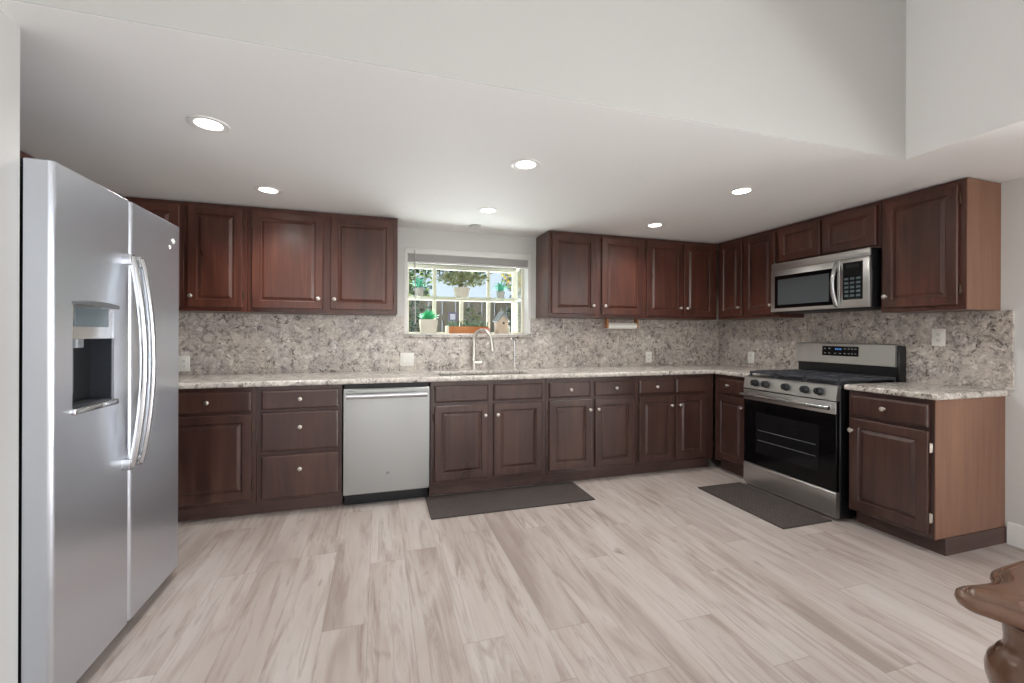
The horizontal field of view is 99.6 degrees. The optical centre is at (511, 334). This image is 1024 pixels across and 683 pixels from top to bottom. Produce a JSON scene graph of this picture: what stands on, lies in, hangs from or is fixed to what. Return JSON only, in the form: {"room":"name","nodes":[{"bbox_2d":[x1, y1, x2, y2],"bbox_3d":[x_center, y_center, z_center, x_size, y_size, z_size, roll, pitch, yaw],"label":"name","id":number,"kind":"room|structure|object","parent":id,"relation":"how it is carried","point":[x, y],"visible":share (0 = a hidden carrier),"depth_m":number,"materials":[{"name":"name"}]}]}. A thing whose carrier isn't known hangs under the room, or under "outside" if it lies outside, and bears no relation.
{"room":"kitchen","nodes":[
{"label":"kitchen","id":0,"kind":"room"},
{"bbox_2d":[419,319,437,332],"bbox_3d":[-0.793,-0.071,4.104,0.173,0.135,0.173,0,0,-17],"label":"pot","id":1,"kind":"object","parent":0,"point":[426,325],"depth_m":4.03,"materials":[{"name":"beige ceramic"}]},
{"bbox_2d":[179,227,718,446],"bbox_3d":[-0.466,0.151,4.007,5.970,2.170,0.120,0,0,-17],"label":"wall","id":2,"kind":"structure","parent":0,"point":[407,237],"depth_m":3.97,"materials":[{"name":"paint"}]},
{"bbox_2d":[123,197,198,312],"bbox_3d":[-2.711,-0.552,3.075,0.744,0.770,0.335,0,0,-17],"label":"upper cabinet","id":3,"kind":"object","parent":2,"relation":"attached to","point":[171,211],"visible":0.15,"depth_m":3.02,"materials":[{"name":"brown wood"}]},
{"bbox_2d":[184,202,257,313],"bbox_3d":[-2.161,-0.549,3.229,0.394,0.770,0.364,0,0,-17],"label":"upper cabinet","id":4,"kind":"object","parent":2,"relation":"attached to","point":[215,235],"visible":0.99,"depth_m":3.09,"materials":[{"name":"brown wood"}]},
{"bbox_2d":[248,207,397,315],"bbox_3d":[-1.464,-0.547,3.444,1.060,0.770,0.364,0,0,-17],"label":"upper cabinet","id":5,"kind":"object","parent":2,"relation":"attached to","point":[300,262],"visible":1,"depth_m":3.29,"materials":[{"name":"brown wood"}]},
{"bbox_2d":[179,313,718,374],"bbox_3d":[-0.421,0.082,3.947,5.640,0.476,0.020,0,0,-17],"label":"backsplash","id":6,"kind":"structure","parent":2,"relation":"attached to","point":[215,343],"depth_m":3.75,"materials":[{"name":"stone"}]},
{"bbox_2d":[179,356,189,370],"bbox_3d":[-2.496,0.223,3.293,0.074,0.120,0.009,0,0,-17],"label":"wall outlet","id":7,"kind":"object","parent":6,"relation":"attached to","point":[184,361],"visible":0.87,"depth_m":3.29,"materials":[{"name":"white plastic"}]},
{"bbox_2d":[400,353,413,365],"bbox_3d":[-0.916,0.220,3.779,0.118,0.115,0.010,0,0,-17],"label":"light switch","id":8,"kind":"object","parent":6,"relation":"attached to","point":[406,359],"visible":1,"depth_m":3.78,"materials":[{"name":"white plastic"}]},
{"bbox_2d":[646,352,651,362],"bbox_3d":[1.423,0.239,4.500,0.074,0.114,0.009,0,0,-17],"label":"wall outlet","id":9,"kind":"object","parent":6,"relation":"attached to","point":[648,354],"visible":1,"depth_m":4.50,"materials":[{"name":"white plastic"}]},
{"bbox_2d":[404,247,530,334],"bbox_3d":[-0.439,-0.367,4.148,1.178,0.789,0.385,0,0,-17],"label":"window","id":10,"kind":"structure","parent":2,"relation":"in","point":[525,299],"depth_m":4.23,"materials":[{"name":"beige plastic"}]},
{"bbox_2d":[419,310,437,332],"bbox_3d":[-0.791,-0.123,4.105,0.215,0.238,0.192,0,0,-17],"label":"potted succulent","id":11,"kind":"object","parent":10,"relation":"on","point":[428,324],"visible":0.94,"depth_m":4.04,"materials":[{"name":"beige ceramic"}]},
{"bbox_2d":[445,320,487,333],"bbox_3d":[-0.441,-0.072,4.227,0.427,0.139,0.163,0,0,-17],"label":"planter box","id":12,"kind":"object","parent":10,"relation":"on","point":[471,328],"visible":0.99,"depth_m":4.17,"materials":[{"name":"brown wood"}]},
{"bbox_2d":[405,248,530,322],"bbox_3d":[-0.388,-0.425,3.983,1.168,0.662,0.080,0,0,-17],"label":"window blind","id":13,"kind":"object","parent":10,"relation":"attached to","point":[415,255],"visible":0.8,"depth_m":3.95,"materials":[{"name":"fabric"}]},
{"bbox_2d":[492,308,510,333],"bbox_3d":[-0.106,-0.134,4.337,0.150,0.265,0.110,0,0,-29],"label":"birdhouse","id":14,"kind":"object","parent":10,"relation":"on","point":[501,320],"visible":0.96,"depth_m":4.30,"materials":[{"name":"brown wood"}]},
{"bbox_3d":[-0.456,-0.348,4.203,1.078,0.008,0.190,0,0,-17],"label":"glass shelf","id":15,"kind":"object","parent":10,"relation":"attached to","visible":0},
{"bbox_2d":[412,276,429,296],"bbox_3d":[-0.864,-0.452,4.093,0.214,0.196,0.224,0,0,42],"label":"potted succulent","id":16,"kind":"object","parent":15,"relation":"on","point":[419,290],"visible":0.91,"depth_m":4.07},
{"bbox_2d":[416,287,423,296],"bbox_3d":[-0.879,-0.397,4.099,0.080,0.085,0.080,0,0,-17],"label":"pot","id":17,"kind":"object","parent":16,"relation":"on","point":[419,290],"depth_m":4.07,"materials":[{"name":"white ceramic"}]},
{"bbox_2d":[437,270,488,298],"bbox_3d":[-0.476,-0.490,4.229,0.530,0.275,0.211,0,0,-17],"label":"potted plant","id":18,"kind":"object","parent":15,"relation":"on","point":[460,292],"visible":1,"depth_m":4.19,"materials":[{"name":"green plant"}]},
{"bbox_2d":[453,287,469,298],"bbox_3d":[-0.492,-0.403,4.218,0.168,0.100,0.168,0,0,-17],"label":"pot","id":19,"kind":"object","parent":18,"relation":"on","point":[459,292],"depth_m":4.16,"materials":[{"name":"beige ceramic"}]},
{"bbox_2d":[490,281,507,298],"bbox_3d":[-0.110,-0.445,4.331,0.197,0.188,0.194,0,0,-39],"label":"potted succulent","id":20,"kind":"object","parent":15,"relation":"on","point":[500,292],"visible":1,"depth_m":4.30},
{"bbox_2d":[496,291,504,298],"bbox_3d":[-0.115,-0.389,4.334,0.084,0.075,0.084,0,0,-17],"label":"pot","id":21,"kind":"object","parent":20,"relation":"on","point":[500,294],"depth_m":4.30,"materials":[{"name":"white ceramic"}]},
{"bbox_2d":[404,335,530,337],"bbox_3d":[-0.398,0.019,4.009,1.176,0.026,0.155,0,0,-17],"label":"window ledge","id":22,"kind":"object","parent":2,"relation":"attached to","point":[405,336],"visible":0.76,"depth_m":3.92,"materials":[{"name":"stone"}]},
{"bbox_2d":[536,231,643,318],"bbox_3d":[0.757,-0.538,4.128,0.992,0.770,0.364,0,0,-17],"label":"upper cabinet","id":23,"kind":"object","parent":2,"relation":"attached to","point":[579,275],"visible":1,"depth_m":3.99,"materials":[{"name":"brown wood"}]},
{"bbox_2d":[604,318,638,328],"bbox_3d":[1.074,-0.102,4.240,0.348,0.098,0.060,0,0,-17],"label":"paper towel holder","id":24,"kind":"object","parent":23,"relation":"attached to","point":[607,324],"visible":0.98,"depth_m":4.21,"materials":[{"name":"white paper"}]},
{"bbox_2d":[630,238,716,320],"bbox_3d":[1.637,-0.535,4.399,0.847,0.770,0.364,0,0,-17],"label":"upper cabinet","id":25,"kind":"object","parent":2,"relation":"attached to","point":[680,277],"visible":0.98,"depth_m":4.24,"materials":[{"name":"brown wood"}]},
{"bbox_2d":[0,0,905,682],"bbox_3d":[-0.209,-0.413,1.651,4.950,3.300,0.133,0,0,-17],"label":"wall","id":26,"kind":"structure","parent":0,"point":[823,72],"depth_m":1.73,"materials":[{"name":"paint"}]},
{"bbox_2d":[0,0,1023,250],"bbox_3d":[1.688,-0.986,0.222,7.850,0.120,8.620,0,0,-17],"label":"ceiling","id":27,"kind":"structure","parent":0,"point":[107,100],"depth_m":2.19,"materials":[{"name":"paint"}]},
{"bbox_2d":[186,115,230,133],"bbox_3d":[-1.354,-0.940,1.932,0.164,0.016,0.164,0,0,-17],"label":"recessed light","id":28,"kind":"object","parent":27,"relation":"in","point":[206,123],"visible":1,"depth_m":1.93,"materials":[{"name":"white"}]},
{"bbox_2d":[254,186,282,194],"bbox_3d":[-1.586,-0.941,2.818,0.164,0.016,0.164,0,0,-17],"label":"recessed light","id":29,"kind":"object","parent":27,"relation":"in","point":[263,189],"visible":0.97,"depth_m":2.82,"materials":[{"name":"white"}]},
{"bbox_2d":[469,224,480,228],"bbox_3d":[-0.317,-0.923,3.714,0.096,0.018,0.096,0,0,-17],"label":"smoke detector","id":30,"kind":"object","parent":27,"relation":"attached to","point":[474,226],"visible":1,"depth_m":3.69,"materials":[{"name":"white plastic"}]},
{"bbox_2d":[477,207,498,213],"bbox_3d":[-0.181,-0.936,3.261,0.164,0.016,0.164,0,0,-17],"label":"recessed light","id":31,"kind":"object","parent":27,"relation":"in","point":[486,210],"visible":1,"depth_m":3.25,"materials":[{"name":"white"}]},
{"bbox_2d":[511,159,540,170],"bbox_3d":[0.076,-0.935,2.378,0.164,0.016,0.164,0,0,-17],"label":"recessed light","id":32,"kind":"object","parent":27,"relation":"in","point":[522,164],"visible":1,"depth_m":2.37,"materials":[{"name":"white"}]},
{"bbox_2d":[645,223,664,227],"bbox_3d":[1.216,-0.930,3.681,0.164,0.016,0.164,0,0,-17],"label":"recessed light","id":33,"kind":"object","parent":27,"relation":"in","point":[651,225],"visible":0.96,"depth_m":3.68,"materials":[{"name":"white"}]},
{"bbox_2d":[727,187,755,195],"bbox_3d":[1.486,-0.929,2.802,0.164,0.016,0.164,0,0,-17],"label":"recessed light","id":34,"kind":"object","parent":27,"relation":"in","point":[743,190],"visible":0.98,"depth_m":2.80,"materials":[{"name":"white"}]},
{"bbox_2d":[76,447,1023,682],"bbox_3d":[1.679,1.269,0.222,7.850,0.050,8.620,0,0,-17],"label":"floor","id":35,"kind":"structure","parent":0,"point":[657,577],"depth_m":2.01,"materials":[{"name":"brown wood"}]},
{"bbox_2d":[18,157,178,682],"bbox_3d":[-1.924,0.336,1.672,0.908,1.788,0.905,0,0,-17],"label":"refrigerator","id":36,"kind":"object","parent":35,"relation":"on","point":[99,270],"visible":0.98,"depth_m":1.54,"materials":[{"name":"silver metal"}]},
{"bbox_2d":[72,301,119,308],"bbox_3d":[-1.503,-0.107,1.552,0.040,0.022,0.253,0,0,-17],"label":"hood","id":37,"kind":"object","parent":36,"relation":"attached to","point":[75,304],"depth_m":1.54,"materials":[{"name":"grey plastic"}]},
{"bbox_2d":[178,387,258,521],"bbox_3d":[-2.074,0.791,3.095,0.574,0.878,0.676,0,0,-17],"label":"base cabinet","id":38,"kind":"object","parent":35,"relation":"on","point":[217,427],"visible":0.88,"depth_m":2.83,"materials":[{"name":"brown wood"}]},
{"bbox_2d":[257,384,344,512],"bbox_3d":[-1.543,0.793,3.259,0.535,0.878,0.676,0,0,-17],"label":"base cabinet","id":39,"kind":"object","parent":35,"relation":"on","point":[300,428],"visible":0.96,"depth_m":2.97,"materials":[{"name":"brown wood"}]},
{"bbox_2d":[343,382,428,504],"bbox_3d":[-0.984,0.797,3.401,0.595,0.874,0.673,0,0,-17],"label":"dishwasher","id":40,"kind":"object","parent":35,"relation":"on","point":[386,428],"visible":1,"depth_m":3.12,"materials":[{"name":"silver metal"}]},
{"bbox_2d":[345,382,427,388],"bbox_3d":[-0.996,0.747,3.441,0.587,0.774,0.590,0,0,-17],"label":"control panel","id":41,"kind":"object","parent":40,"relation":"in","point":[416,384],"depth_m":3.16,"materials":[{"name":"plastic"}]},
{"bbox_2d":[427,379,545,494],"bbox_3d":[-0.255,0.797,3.655,0.926,0.878,0.676,0,0,-17],"label":"base cabinet","id":42,"kind":"object","parent":35,"relation":"on","point":[486,434],"visible":0.97,"depth_m":3.37,"materials":[{"name":"brown wood"}]},
{"bbox_2d":[425,481,594,519],"bbox_3d":[-0.017,1.232,3.245,1.212,0.010,0.403,0,0,-17],"label":"floor mat","id":43,"kind":"object","parent":35,"relation":"on","point":[497,500],"visible":1,"depth_m":3.21,"materials":[{"name":"grey fabric"}]},
{"bbox_2d":[542,376,635,483],"bbox_3d":[0.590,0.801,3.916,0.841,0.878,0.676,0,0,-17],"label":"base cabinet","id":44,"kind":"object","parent":35,"relation":"on","point":[590,423],"visible":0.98,"depth_m":3.63,"materials":[{"name":"brown wood"}]},
{"bbox_2d":[178,364,777,388],"bbox_3d":[-0.264,0.339,3.466,5.659,0.038,1.032,0,0,-17],"label":"countertop","id":45,"kind":"structure","parent":44,"relation":"on","point":[364,377],"depth_m":3.41,"materials":[{"name":"stone"}]},
{"bbox_2d":[471,329,494,369],"bbox_3d":[-0.255,0.136,3.852,0.236,0.368,0.082,0,0,23],"label":"kitchen faucet","id":46,"kind":"object","parent":45,"relation":"on","point":[474,362],"visible":0.98,"depth_m":3.86,"materials":[{"name":"silver metal"}]},
{"bbox_2d":[510,337,517,368],"bbox_3d":[0.016,0.175,3.974,0.088,0.293,0.040,0,0,-34],"label":"tap","id":47,"kind":"object","parent":45,"relation":"on","point":[513,338],"visible":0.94,"depth_m":3.97,"materials":[{"name":"silver metal"}]},
{"bbox_2d":[631,374,712,473],"bbox_3d":[1.384,0.804,4.160,0.819,0.878,0.676,0,0,-17],"label":"base cabinet","id":48,"kind":"object","parent":35,"relation":"on","point":[674,413],"visible":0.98,"depth_m":3.87,"materials":[{"name":"brown wood"}]},
{"bbox_2d":[715,374,747,476],"bbox_3d":[2.210,0.807,3.895,0.676,0.878,0.390,0,0,-17],"label":"base cabinet","id":49,"kind":"object","parent":35,"relation":"on","point":[729,404],"visible":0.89,"depth_m":3.81,"materials":[{"name":"brown wood"}]},
{"bbox_2d":[698,482,831,528],"bbox_3d":[1.815,1.239,3.184,0.423,0.010,0.773,0,0,-17],"label":"floor mat","id":50,"kind":"object","parent":35,"relation":"on","point":[783,514],"visible":1,"depth_m":3.11,"materials":[{"name":"grey fabric"}]},
{"bbox_2d":[739,342,905,518],"bbox_3d":[2.331,0.658,3.324,0.740,1.176,0.768,0,0,-17],"label":"gas range","id":51,"kind":"object","parent":35,"relation":"on","point":[796,421],"visible":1,"depth_m":3.16,"materials":[{"name":"silver metal"}]},
{"bbox_2d":[748,375,888,387],"bbox_3d":[2.359,0.350,3.329,0.608,0.016,0.748,0,0,-17],"label":"cooktop","id":52,"kind":"object","parent":51,"relation":"in","point":[772,378],"depth_m":3.14,"materials":[{"name":"silver metal"}]},
{"bbox_2d":[847,390,1006,555],"bbox_3d":[2.572,0.808,2.718,0.676,0.878,0.474,0,0,-17],"label":"base cabinet","id":53,"kind":"object","parent":35,"relation":"on","point":[928,474],"visible":0.98,"depth_m":2.54,"materials":[{"name":"brown wood"}]},
{"bbox_2d":[844,382,1010,400],"bbox_3d":[2.585,0.350,2.720,0.654,0.038,0.500,0,0,-17],"label":"countertop","id":54,"kind":"structure","parent":53,"relation":"on","point":[929,391],"depth_m":2.59,"materials":[{"name":"stone"}]},
{"bbox_2d":[954,560,1023,682],"bbox_3d":[1.674,0.874,0.490,1.314,0.740,1.256,0,0,-17],"label":"dining table","id":55,"kind":"object","parent":35,"relation":"on","point":[1001,600],"visible":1,"depth_m":0.82,"materials":[{"name":"brown wood"}]},
{"bbox_2d":[719,177,1023,526],"bbox_3d":[2.877,0.164,3.090,0.120,2.170,3.600,0,0,-17],"label":"wall","id":56,"kind":"structure","parent":0,"point":[1012,191],"depth_m":2.56,"materials":[{"name":"paint"}]},
{"bbox_2d":[718,228,803,319],"bbox_3d":[2.317,-0.532,4.091,0.364,0.770,0.683,0,0,-17],"label":"upper cabinet","id":57,"kind":"object","parent":56,"relation":"attached to","point":[745,263],"visible":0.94,"depth_m":4.00,"materials":[{"name":"brown wood"}]},
{"bbox_2d":[778,200,881,262],"bbox_3d":[2.550,-0.756,3.386,0.335,0.322,0.798,0,0,-17],"label":"upper cabinet","id":58,"kind":"object","parent":56,"relation":"attached to","point":[860,227],"visible":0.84,"depth_m":3.26,"materials":[{"name":"brown wood"}]},
{"bbox_2d":[771,247,881,313],"bbox_3d":[2.474,-0.386,3.365,0.449,0.414,0.776,0,0,-17],"label":"microwave","id":59,"kind":"object","parent":58,"relation":"attached to","point":[848,281],"visible":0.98,"depth_m":3.21,"materials":[{"name":"silver metal"}]},
{"bbox_2d":[718,310,1014,390],"bbox_3d":[2.624,0.074,3.674,0.020,0.516,2.334,0,0,-17],"label":"backsplash","id":60,"kind":"structure","parent":56,"relation":"attached to","point":[978,350],"depth_m":3.04,"materials":[{"name":"stone"}]},
{"bbox_2d":[748,352,753,362],"bbox_3d":[2.401,0.234,4.346,0.009,0.111,0.074,0,0,-17],"label":"wall outlet","id":61,"kind":"object","parent":60,"relation":"attached to","point":[750,354],"visible":1,"depth_m":4.34,"materials":[{"name":"white plastic"}]},
{"bbox_2d":[932,329,945,345],"bbox_3d":[2.850,0.021,2.891,0.009,0.115,0.074,0,0,-17],"label":"wall outlet","id":62,"kind":"object","parent":60,"relation":"attached to","point":[938,335],"visible":1,"depth_m":2.89,"materials":[{"name":"white plastic"}]},
{"bbox_2d":[881,178,1000,313],"bbox_3d":[2.720,-0.531,2.782,0.364,0.770,0.452,0,0,-17],"label":"upper cabinet","id":63,"kind":"object","parent":56,"relation":"attached to","point":[941,244],"visible":1,"depth_m":2.63,"materials":[{"name":"brown wood"}]},
{"bbox_2d":[1007,521,1023,548],"bbox_3d":[3.131,1.184,2.024,0.016,0.130,1.170,0,0,-17],"label":"baseboard","id":64,"kind":"structure","parent":56,"relation":"attached to","point":[1015,532],"depth_m":2.54,"materials":[{"name":"white wood"}]},
{"bbox_2d":[906,0,1023,158],"bbox_3d":[3.024,-1.487,-0.597,0.103,1.128,6.070,0,0,-17],"label":"wall","id":65,"kind":"structure","parent":0,"point":[965,58],"depth_m":2.07,"materials":[{"name":"paint"}]},
{"bbox_3d":[-2.864,0.142,2.060,0.120,2.170,2.190,0,0,-17],"label":"wall","id":66,"kind":"structure","parent":0,"visible":0},
{"bbox_2d":[20,150,33,157],"bbox_3d":[-2.594,-0.784,1.959,0.320,0.304,1.820,0,0,-17],"label":"upper cabinet","id":67,"kind":"object","parent":66,"relation":"attached to","point":[22,154],"visible":0.02,"depth_m":2.23,"materials":[{"name":"brown wood"}]},
{"label":"outside","id":68,"kind":"structure","parent":0,"visible":0},
{"bbox_3d":[-2.571,1.318,17.161,30.000,0.060,25.500,0,0,-17],"label":"ground","id":69,"kind":"structure","parent":68,"visible":0},
{"bbox_2d":[409,268,432,304],"bbox_3d":[-1.937,-0.268,8.102,0.898,3.125,0.935,0,0,18],"label":"tree","id":70,"kind":"object","parent":69,"relation":"on","point":[426,292],"visible":0.17,"depth_m":8.02,"materials":[{"name":"green plant"}]},
{"bbox_2d":[409,293,440,331],"bbox_3d":[-1.236,0.383,5.543,0.720,1.820,0.466,0,0,-17],"label":"shrub","id":71,"kind":"object","parent":69,"relation":"on","point":[411,323],"visible":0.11,"depth_m":5.53,"materials":[{"name":"green plant"}]},
{"bbox_2d":[429,269,492,283],"bbox_3d":[-1.114,-0.430,9.574,1.934,3.454,1.274,0,0,-17],"label":"tree","id":72,"kind":"object","parent":69,"relation":"on","point":[473,272],"visible":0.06,"depth_m":9.54,"materials":[{"name":"green plant"}]},
{"bbox_2d":[409,300,520,331],"bbox_3d":[-0.833,0.394,6.437,14.000,1.800,0.060,0,0,-17],"label":"wooden fence","id":73,"kind":"object","parent":69,"relation":"on","point":[442,307],"visible":0.02,"depth_m":6.46,"materials":[{"name":"wood"}]},
{"bbox_2d":[448,312,456,320],"bbox_3d":[-0.585,-0.110,4.261,0.084,0.213,0.010,0,0,-17],"label":"sign","id":74,"kind":"object","parent":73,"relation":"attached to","point":[452,316],"visible":0.84,"depth_m":4.26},
{"bbox_2d":[410,268,520,331],"bbox_3d":[-3.645,-1.466,18.135,9.500,5.500,6.000,0,0,-17],"label":"house","id":75,"kind":"structure","parent":69,"relation":"on","point":[442,289],"depth_m":16.22,"materials":[{"name":"paint"}]},
{"bbox_2d":[463,305,483,326],"bbox_3d":[-0.564,0.453,5.794,0.549,1.685,0.372,0,0,-17],"label":"shrub","id":76,"kind":"object","parent":69,"relation":"on","point":[471,306],"visible":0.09,"depth_m":5.79,"materials":[{"name":"green plant"}]},
{"bbox_2d":[500,269,520,294],"bbox_3d":[0.303,-0.188,8.680,1.136,2.980,1.043,0,0,-17],"label":"tree","id":77,"kind":"object","parent":69,"relation":"on","point":[519,273],"visible":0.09,"depth_m":8.59,"materials":[{"name":"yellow plant"}]},
{"bbox_2d":[505,292,520,331],"bbox_3d":[0.110,0.355,5.945,0.724,1.886,0.468,0,0,-17],"label":"shrub","id":78,"kind":"object","parent":69,"relation":"on","point":[509,308],"visible":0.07,"depth_m":5.93,"materials":[{"name":"green plant"}]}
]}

